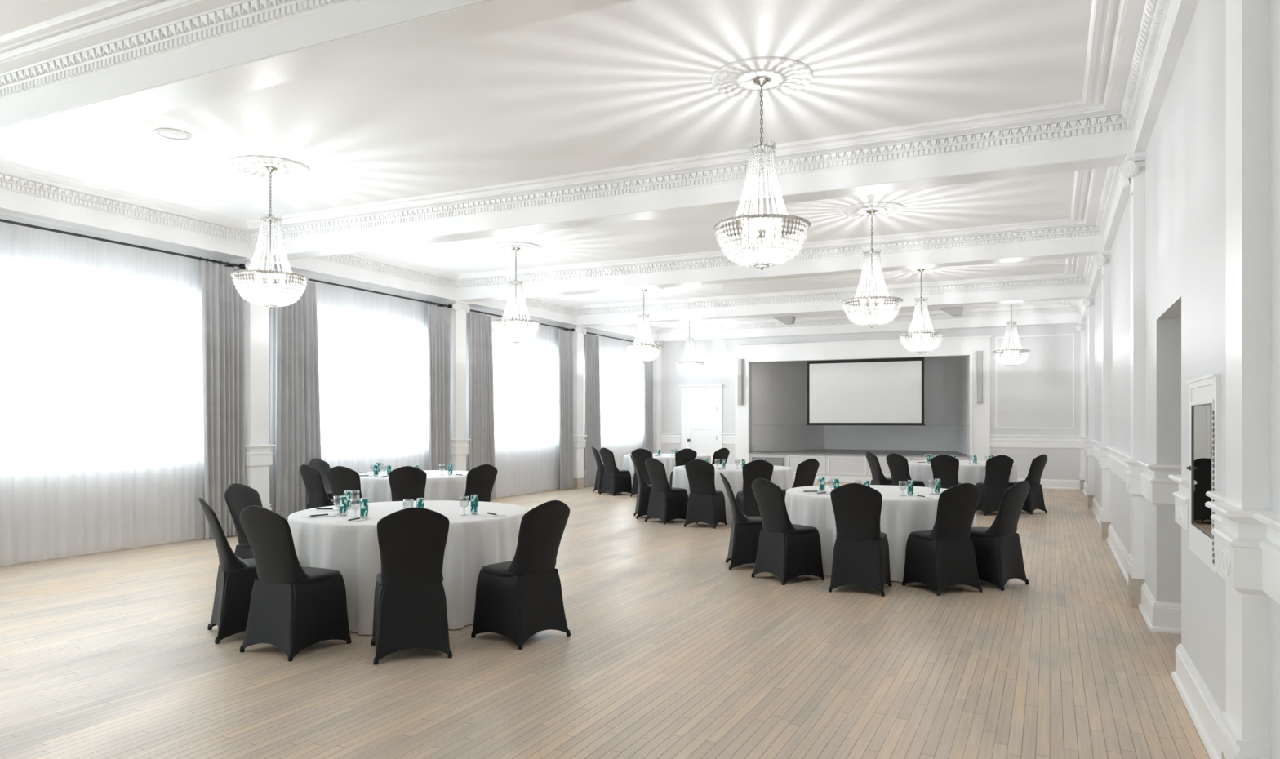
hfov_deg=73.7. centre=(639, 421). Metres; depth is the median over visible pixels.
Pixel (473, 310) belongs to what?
curtain rod
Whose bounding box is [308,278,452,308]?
curtain rod
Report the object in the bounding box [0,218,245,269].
curtain rod
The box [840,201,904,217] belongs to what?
trim
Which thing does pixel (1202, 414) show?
mirror glass
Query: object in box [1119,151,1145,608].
trim
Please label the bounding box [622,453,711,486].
tablecloth
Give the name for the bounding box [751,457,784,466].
wall panel
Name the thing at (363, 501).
drink can
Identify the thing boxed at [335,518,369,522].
notepad
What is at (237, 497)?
banquet chair
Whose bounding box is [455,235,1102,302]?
trim
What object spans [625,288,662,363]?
chandelier
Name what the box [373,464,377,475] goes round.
drink can
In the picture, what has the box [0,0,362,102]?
trim
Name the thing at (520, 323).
chandelier
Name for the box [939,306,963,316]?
housing
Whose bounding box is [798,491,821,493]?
notepad
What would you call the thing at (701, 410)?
door
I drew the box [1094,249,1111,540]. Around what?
trim
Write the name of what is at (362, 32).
beam
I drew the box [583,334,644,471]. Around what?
sheer curtain
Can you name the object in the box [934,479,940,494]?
drink can
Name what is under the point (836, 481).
drink can
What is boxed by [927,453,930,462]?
drink can
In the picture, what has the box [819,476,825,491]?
drink can
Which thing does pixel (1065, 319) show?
trim
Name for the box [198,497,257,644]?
banquet chair
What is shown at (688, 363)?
chandelier
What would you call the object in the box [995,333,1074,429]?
trim
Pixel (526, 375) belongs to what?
sheer curtain
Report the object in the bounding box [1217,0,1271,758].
pilaster
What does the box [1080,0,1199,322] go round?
trim
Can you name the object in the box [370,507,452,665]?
banquet chair
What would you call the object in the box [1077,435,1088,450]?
trim
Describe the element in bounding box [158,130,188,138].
speaker grille
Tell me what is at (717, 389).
trim
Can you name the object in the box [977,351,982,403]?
speaker
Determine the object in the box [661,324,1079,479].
wall
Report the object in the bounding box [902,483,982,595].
banquet chair
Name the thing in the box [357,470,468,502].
tablecloth
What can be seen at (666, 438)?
trim
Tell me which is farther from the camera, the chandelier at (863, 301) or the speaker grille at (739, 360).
the speaker grille at (739, 360)
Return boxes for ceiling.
[0,0,1119,325]
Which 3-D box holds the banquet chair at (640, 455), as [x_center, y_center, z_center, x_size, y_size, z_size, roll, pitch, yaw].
[0.099,1.002,16.911,0.476,0.957,0.584,0,0,18]
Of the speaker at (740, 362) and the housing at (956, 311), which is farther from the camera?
the speaker at (740, 362)
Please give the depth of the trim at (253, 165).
8.32 m
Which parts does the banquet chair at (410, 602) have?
seat, backrest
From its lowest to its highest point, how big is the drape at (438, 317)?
3.445 m
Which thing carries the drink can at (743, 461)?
on the tablecloth at (783, 477)
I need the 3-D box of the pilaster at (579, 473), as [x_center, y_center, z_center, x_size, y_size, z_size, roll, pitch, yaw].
[-1.413,-0.325,19.023,0.389,3.610,0.456,0,0,26]
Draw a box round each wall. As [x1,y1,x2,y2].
[0,213,645,344]
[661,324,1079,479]
[751,355,969,452]
[1084,0,1279,758]
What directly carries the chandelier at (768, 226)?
hanging from the trim at (788, 76)
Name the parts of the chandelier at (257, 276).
bulb, ceiling plate, bulb, stem, chain, bulb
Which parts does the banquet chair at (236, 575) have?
backrest, seat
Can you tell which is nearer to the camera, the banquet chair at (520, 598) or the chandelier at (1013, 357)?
the banquet chair at (520, 598)
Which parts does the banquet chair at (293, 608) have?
backrest, seat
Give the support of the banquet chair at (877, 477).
on the floor at (670, 651)
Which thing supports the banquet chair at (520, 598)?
on the floor at (670, 651)
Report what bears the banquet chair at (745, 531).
on the floor at (670, 651)
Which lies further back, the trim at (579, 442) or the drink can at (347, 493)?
the trim at (579, 442)
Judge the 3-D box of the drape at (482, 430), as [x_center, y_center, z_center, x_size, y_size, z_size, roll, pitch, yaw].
[-2.922,-0.258,15.809,0.072,3.445,0.816,0,0,26]
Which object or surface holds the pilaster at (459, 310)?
attached to the wall at (2, 216)
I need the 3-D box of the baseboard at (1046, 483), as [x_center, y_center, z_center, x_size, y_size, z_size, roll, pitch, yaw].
[8.758,1.377,18.976,1.830,0.205,0.046,0,0,26]
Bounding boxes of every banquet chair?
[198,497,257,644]
[224,483,262,559]
[239,505,351,662]
[299,464,334,509]
[309,458,333,499]
[326,466,373,505]
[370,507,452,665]
[388,466,426,501]
[457,464,497,502]
[471,500,570,649]
[591,446,622,493]
[599,448,631,496]
[630,448,652,497]
[630,455,652,519]
[644,457,688,524]
[669,448,697,487]
[684,459,727,528]
[711,448,729,464]
[719,472,763,570]
[735,459,773,516]
[751,478,824,585]
[782,458,819,501]
[828,483,891,596]
[866,452,892,485]
[885,453,924,487]
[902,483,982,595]
[930,454,961,488]
[969,480,1030,591]
[975,455,1013,515]
[1008,454,1047,515]
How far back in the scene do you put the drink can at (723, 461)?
12.89 m
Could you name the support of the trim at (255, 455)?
attached to the wall at (2, 216)
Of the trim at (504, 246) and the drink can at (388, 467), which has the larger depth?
the trim at (504, 246)
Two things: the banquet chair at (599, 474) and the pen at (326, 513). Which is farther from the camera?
the banquet chair at (599, 474)
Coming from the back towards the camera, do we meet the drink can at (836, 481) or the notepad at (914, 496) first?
the drink can at (836, 481)
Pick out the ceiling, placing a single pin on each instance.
(626, 83)
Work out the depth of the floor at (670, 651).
5.18 m
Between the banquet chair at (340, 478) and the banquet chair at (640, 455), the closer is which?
the banquet chair at (340, 478)
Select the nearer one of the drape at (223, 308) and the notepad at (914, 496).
the notepad at (914, 496)
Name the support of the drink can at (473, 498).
on the tablecloth at (474, 542)
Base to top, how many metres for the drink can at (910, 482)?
0.149 m
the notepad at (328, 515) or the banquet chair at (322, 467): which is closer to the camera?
the notepad at (328, 515)
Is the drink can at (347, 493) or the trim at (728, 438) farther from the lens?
the trim at (728, 438)
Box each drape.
[200,262,244,539]
[275,281,320,520]
[427,304,450,470]
[468,312,495,499]
[558,328,573,489]
[584,333,600,486]
[644,348,653,453]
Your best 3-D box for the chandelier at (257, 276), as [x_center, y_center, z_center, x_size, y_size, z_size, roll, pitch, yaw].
[-3.624,-1.794,8.373,0.705,1.384,0.703,0,0,-33]
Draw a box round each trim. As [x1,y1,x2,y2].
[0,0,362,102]
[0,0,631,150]
[0,0,1170,244]
[0,188,657,342]
[229,155,310,178]
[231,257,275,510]
[244,444,275,467]
[249,131,1133,262]
[311,165,1120,289]
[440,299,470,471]
[450,439,471,455]
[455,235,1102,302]
[489,241,541,253]
[502,255,1097,316]
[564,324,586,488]
[573,435,586,448]
[577,285,1088,326]
[615,298,1084,334]
[626,288,662,293]
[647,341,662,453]
[656,314,1080,342]
[660,433,680,444]
[679,384,723,450]
[711,56,813,98]
[722,433,734,444]
[733,335,991,464]
[752,421,969,455]
[788,455,932,483]
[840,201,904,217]
[897,266,945,273]
[990,435,1079,448]
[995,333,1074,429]
[1075,322,1084,490]
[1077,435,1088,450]
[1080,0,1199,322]
[1082,295,1094,508]
[1084,438,1181,506]
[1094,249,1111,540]
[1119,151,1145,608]
[1168,474,1279,604]
[1177,502,1184,523]
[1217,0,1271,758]
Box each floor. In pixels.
[0,481,1209,758]
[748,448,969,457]
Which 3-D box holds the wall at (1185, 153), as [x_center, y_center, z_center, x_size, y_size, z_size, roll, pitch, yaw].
[4.140,-0.510,6.870,0.160,3.980,25.870,0,0,26]
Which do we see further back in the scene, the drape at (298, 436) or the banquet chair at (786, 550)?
the drape at (298, 436)
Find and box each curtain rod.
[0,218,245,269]
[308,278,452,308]
[470,309,574,331]
[586,332,648,344]
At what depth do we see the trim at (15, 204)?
10.69 m
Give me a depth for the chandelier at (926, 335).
13.82 m
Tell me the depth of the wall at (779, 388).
22.93 m
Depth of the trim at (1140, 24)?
8.04 m
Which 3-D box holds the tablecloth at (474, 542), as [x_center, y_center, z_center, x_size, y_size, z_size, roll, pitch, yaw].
[-1.825,1.095,6.881,1.934,0.755,1.917,0,0,-18]
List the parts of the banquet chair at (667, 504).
backrest, seat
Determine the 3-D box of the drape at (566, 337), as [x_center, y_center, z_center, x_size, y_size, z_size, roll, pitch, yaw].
[-1.611,-0.258,18.549,0.066,3.445,0.610,0,0,27]
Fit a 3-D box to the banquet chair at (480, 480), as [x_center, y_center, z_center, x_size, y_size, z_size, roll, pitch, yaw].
[-2.083,1.002,10.655,0.476,0.957,0.584,0,0,-44]
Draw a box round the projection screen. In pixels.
[806,357,924,425]
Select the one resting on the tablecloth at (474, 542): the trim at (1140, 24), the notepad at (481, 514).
the notepad at (481, 514)
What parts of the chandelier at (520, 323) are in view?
chain, ceiling plate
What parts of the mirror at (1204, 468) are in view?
cabinet door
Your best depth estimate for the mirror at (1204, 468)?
4.03 m
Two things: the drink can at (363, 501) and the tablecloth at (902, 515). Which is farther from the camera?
the tablecloth at (902, 515)
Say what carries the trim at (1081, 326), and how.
attached to the wall at (1185, 153)
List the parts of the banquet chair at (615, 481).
backrest, seat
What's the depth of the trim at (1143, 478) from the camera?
6.76 m
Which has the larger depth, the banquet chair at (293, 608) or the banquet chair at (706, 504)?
the banquet chair at (706, 504)
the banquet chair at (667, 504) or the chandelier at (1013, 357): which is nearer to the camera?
the banquet chair at (667, 504)
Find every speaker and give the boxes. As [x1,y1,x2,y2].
[154,128,191,140]
[737,359,743,405]
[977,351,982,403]
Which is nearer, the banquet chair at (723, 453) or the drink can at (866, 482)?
the drink can at (866, 482)
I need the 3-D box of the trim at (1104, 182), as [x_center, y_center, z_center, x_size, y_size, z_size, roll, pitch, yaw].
[0.414,-2.408,11.032,10.000,0.185,3.970,0,0,26]
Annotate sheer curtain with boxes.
[0,223,227,566]
[269,281,439,512]
[466,312,564,497]
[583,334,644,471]
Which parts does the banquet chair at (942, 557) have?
seat, backrest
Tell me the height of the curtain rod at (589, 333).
0.066 m
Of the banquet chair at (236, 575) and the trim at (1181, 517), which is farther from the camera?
the banquet chair at (236, 575)
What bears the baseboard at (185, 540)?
attached to the wall at (2, 216)
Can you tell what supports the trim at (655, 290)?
attached to the ceiling
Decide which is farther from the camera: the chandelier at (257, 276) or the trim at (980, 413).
the trim at (980, 413)
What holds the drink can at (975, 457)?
on the tablecloth at (973, 474)
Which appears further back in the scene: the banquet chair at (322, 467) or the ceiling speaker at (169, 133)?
the banquet chair at (322, 467)
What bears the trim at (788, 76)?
attached to the ceiling
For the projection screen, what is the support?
hanging from the ceiling
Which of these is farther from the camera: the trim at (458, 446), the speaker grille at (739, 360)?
the speaker grille at (739, 360)
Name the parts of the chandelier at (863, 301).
chain, ceiling plate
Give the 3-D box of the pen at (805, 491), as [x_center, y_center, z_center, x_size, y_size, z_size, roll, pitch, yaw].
[1.720,0.706,8.648,0.162,0.013,0.011,0,0,-4]
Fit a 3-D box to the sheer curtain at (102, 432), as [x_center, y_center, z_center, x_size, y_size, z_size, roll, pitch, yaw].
[-6.104,-0.269,9.436,0.064,3.472,3.750,0,0,26]
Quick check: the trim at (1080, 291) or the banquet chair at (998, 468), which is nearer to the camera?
the banquet chair at (998, 468)
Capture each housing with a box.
[773,315,795,324]
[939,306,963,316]
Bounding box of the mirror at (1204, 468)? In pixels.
[1186,373,1221,573]
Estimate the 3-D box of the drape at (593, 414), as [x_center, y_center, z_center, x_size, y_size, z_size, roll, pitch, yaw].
[-1.077,-0.258,19.660,0.074,3.445,0.816,0,0,25]
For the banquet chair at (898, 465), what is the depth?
14.10 m
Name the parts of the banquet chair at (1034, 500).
seat, backrest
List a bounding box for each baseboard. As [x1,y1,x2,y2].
[0,488,559,566]
[1017,478,1079,489]
[1082,481,1223,758]
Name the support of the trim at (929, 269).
attached to the ceiling
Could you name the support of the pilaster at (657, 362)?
attached to the wall at (2, 216)
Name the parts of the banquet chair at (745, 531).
backrest, seat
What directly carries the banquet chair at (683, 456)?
on the floor at (670, 651)
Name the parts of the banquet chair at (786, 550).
backrest, seat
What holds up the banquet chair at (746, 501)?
on the floor at (670, 651)
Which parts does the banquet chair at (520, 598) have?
seat, backrest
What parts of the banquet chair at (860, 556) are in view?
backrest, seat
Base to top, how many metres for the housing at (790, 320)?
0.171 m
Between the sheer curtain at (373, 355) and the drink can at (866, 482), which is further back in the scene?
the sheer curtain at (373, 355)
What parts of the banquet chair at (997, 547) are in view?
seat, backrest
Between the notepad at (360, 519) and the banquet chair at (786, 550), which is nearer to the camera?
the notepad at (360, 519)
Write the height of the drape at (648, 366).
3.445 m
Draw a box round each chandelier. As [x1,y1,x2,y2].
[230,166,308,309]
[490,247,540,344]
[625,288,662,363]
[675,320,704,375]
[712,75,810,270]
[840,208,902,328]
[898,268,943,354]
[992,302,1030,366]
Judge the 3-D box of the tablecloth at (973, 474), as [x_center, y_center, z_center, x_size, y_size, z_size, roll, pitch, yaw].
[5.581,1.095,15.005,1.917,0.755,1.936,0,0,-26]
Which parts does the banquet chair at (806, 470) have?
backrest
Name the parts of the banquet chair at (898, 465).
backrest, seat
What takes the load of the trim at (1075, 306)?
attached to the wall at (1185, 153)
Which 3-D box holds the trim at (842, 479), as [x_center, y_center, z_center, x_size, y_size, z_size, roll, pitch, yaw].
[5.181,1.167,20.707,5.280,0.625,0.020,0,0,26]
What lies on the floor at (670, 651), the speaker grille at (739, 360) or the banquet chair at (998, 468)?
the banquet chair at (998, 468)
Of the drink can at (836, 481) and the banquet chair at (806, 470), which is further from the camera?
the banquet chair at (806, 470)
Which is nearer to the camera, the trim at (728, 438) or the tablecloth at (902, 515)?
the tablecloth at (902, 515)
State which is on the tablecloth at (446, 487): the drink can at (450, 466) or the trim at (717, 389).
the drink can at (450, 466)
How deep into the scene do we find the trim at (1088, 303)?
14.49 m
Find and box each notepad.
[301,514,335,518]
[309,508,339,511]
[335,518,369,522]
[475,512,506,516]
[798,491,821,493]
[810,493,830,494]
[908,495,932,498]
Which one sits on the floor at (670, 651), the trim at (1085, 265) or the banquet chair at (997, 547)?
the banquet chair at (997, 547)
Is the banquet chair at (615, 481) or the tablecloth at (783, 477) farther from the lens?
the banquet chair at (615, 481)
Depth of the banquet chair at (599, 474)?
17.72 m
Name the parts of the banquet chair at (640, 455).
backrest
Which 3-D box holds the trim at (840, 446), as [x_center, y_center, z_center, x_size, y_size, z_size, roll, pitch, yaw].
[5.920,0.380,22.249,5.280,0.800,3.061,0,0,26]
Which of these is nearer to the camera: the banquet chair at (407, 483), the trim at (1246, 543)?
the trim at (1246, 543)
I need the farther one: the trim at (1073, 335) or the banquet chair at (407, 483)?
the trim at (1073, 335)
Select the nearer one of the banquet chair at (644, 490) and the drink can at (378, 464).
the drink can at (378, 464)
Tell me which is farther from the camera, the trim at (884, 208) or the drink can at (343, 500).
the trim at (884, 208)
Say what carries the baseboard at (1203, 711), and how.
attached to the wall at (1185, 153)
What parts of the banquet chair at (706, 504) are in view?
backrest, seat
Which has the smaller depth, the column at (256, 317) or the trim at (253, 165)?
the trim at (253, 165)
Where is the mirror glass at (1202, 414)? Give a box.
[1192,404,1211,536]
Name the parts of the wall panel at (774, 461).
louvre panel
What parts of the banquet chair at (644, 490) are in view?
backrest, seat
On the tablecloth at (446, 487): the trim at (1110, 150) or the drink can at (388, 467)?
the drink can at (388, 467)
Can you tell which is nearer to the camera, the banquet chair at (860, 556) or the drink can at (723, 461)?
the banquet chair at (860, 556)
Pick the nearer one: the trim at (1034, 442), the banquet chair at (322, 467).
the banquet chair at (322, 467)
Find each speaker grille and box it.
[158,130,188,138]
[737,359,741,404]
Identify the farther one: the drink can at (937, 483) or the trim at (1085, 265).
the trim at (1085, 265)
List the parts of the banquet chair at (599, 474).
backrest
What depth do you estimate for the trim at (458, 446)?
15.03 m
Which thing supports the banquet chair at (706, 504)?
on the floor at (670, 651)
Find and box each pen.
[307,513,328,516]
[802,490,817,492]
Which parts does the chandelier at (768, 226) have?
bulb, bulb, bulb, stem, ceiling plate, chain, bulb, bulb, bulb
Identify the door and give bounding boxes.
[686,394,716,463]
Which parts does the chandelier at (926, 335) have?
stem, ceiling plate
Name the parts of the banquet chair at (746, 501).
seat, backrest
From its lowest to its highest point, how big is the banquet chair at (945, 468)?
0.957 m
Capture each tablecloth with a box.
[287,500,528,635]
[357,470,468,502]
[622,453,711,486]
[671,464,794,522]
[785,484,977,582]
[907,460,1017,511]
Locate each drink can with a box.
[339,495,346,515]
[343,490,351,509]
[360,497,368,518]
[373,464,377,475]
[375,462,379,473]
[386,465,391,476]
[416,497,424,508]
[448,463,452,475]
[470,494,478,514]
[721,458,725,469]
[741,459,745,469]
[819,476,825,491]
[833,478,839,489]
[863,480,870,487]
[906,480,913,496]
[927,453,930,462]
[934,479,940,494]
[973,455,977,463]
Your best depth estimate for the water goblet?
6.36 m
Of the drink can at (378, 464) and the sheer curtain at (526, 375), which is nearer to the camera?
the drink can at (378, 464)
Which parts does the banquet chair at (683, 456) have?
backrest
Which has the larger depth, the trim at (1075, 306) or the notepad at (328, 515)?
the trim at (1075, 306)
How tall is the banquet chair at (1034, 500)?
0.957 m
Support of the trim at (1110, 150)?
attached to the wall at (1185, 153)
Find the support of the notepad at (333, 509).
on the tablecloth at (474, 542)
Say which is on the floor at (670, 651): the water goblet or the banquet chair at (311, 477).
the banquet chair at (311, 477)
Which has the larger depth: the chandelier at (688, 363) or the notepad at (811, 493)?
the chandelier at (688, 363)
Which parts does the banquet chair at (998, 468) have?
seat, backrest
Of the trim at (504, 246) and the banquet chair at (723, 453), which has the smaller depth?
the trim at (504, 246)
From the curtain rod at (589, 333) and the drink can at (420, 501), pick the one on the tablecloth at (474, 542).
the drink can at (420, 501)
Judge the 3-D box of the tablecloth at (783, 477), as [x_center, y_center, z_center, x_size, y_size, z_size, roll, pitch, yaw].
[1.457,1.095,13.447,1.941,0.755,1.916,0,0,26]
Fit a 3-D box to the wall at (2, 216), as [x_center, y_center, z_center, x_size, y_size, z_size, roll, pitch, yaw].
[-5.425,-0.510,11.461,0.300,3.980,25.870,0,0,26]

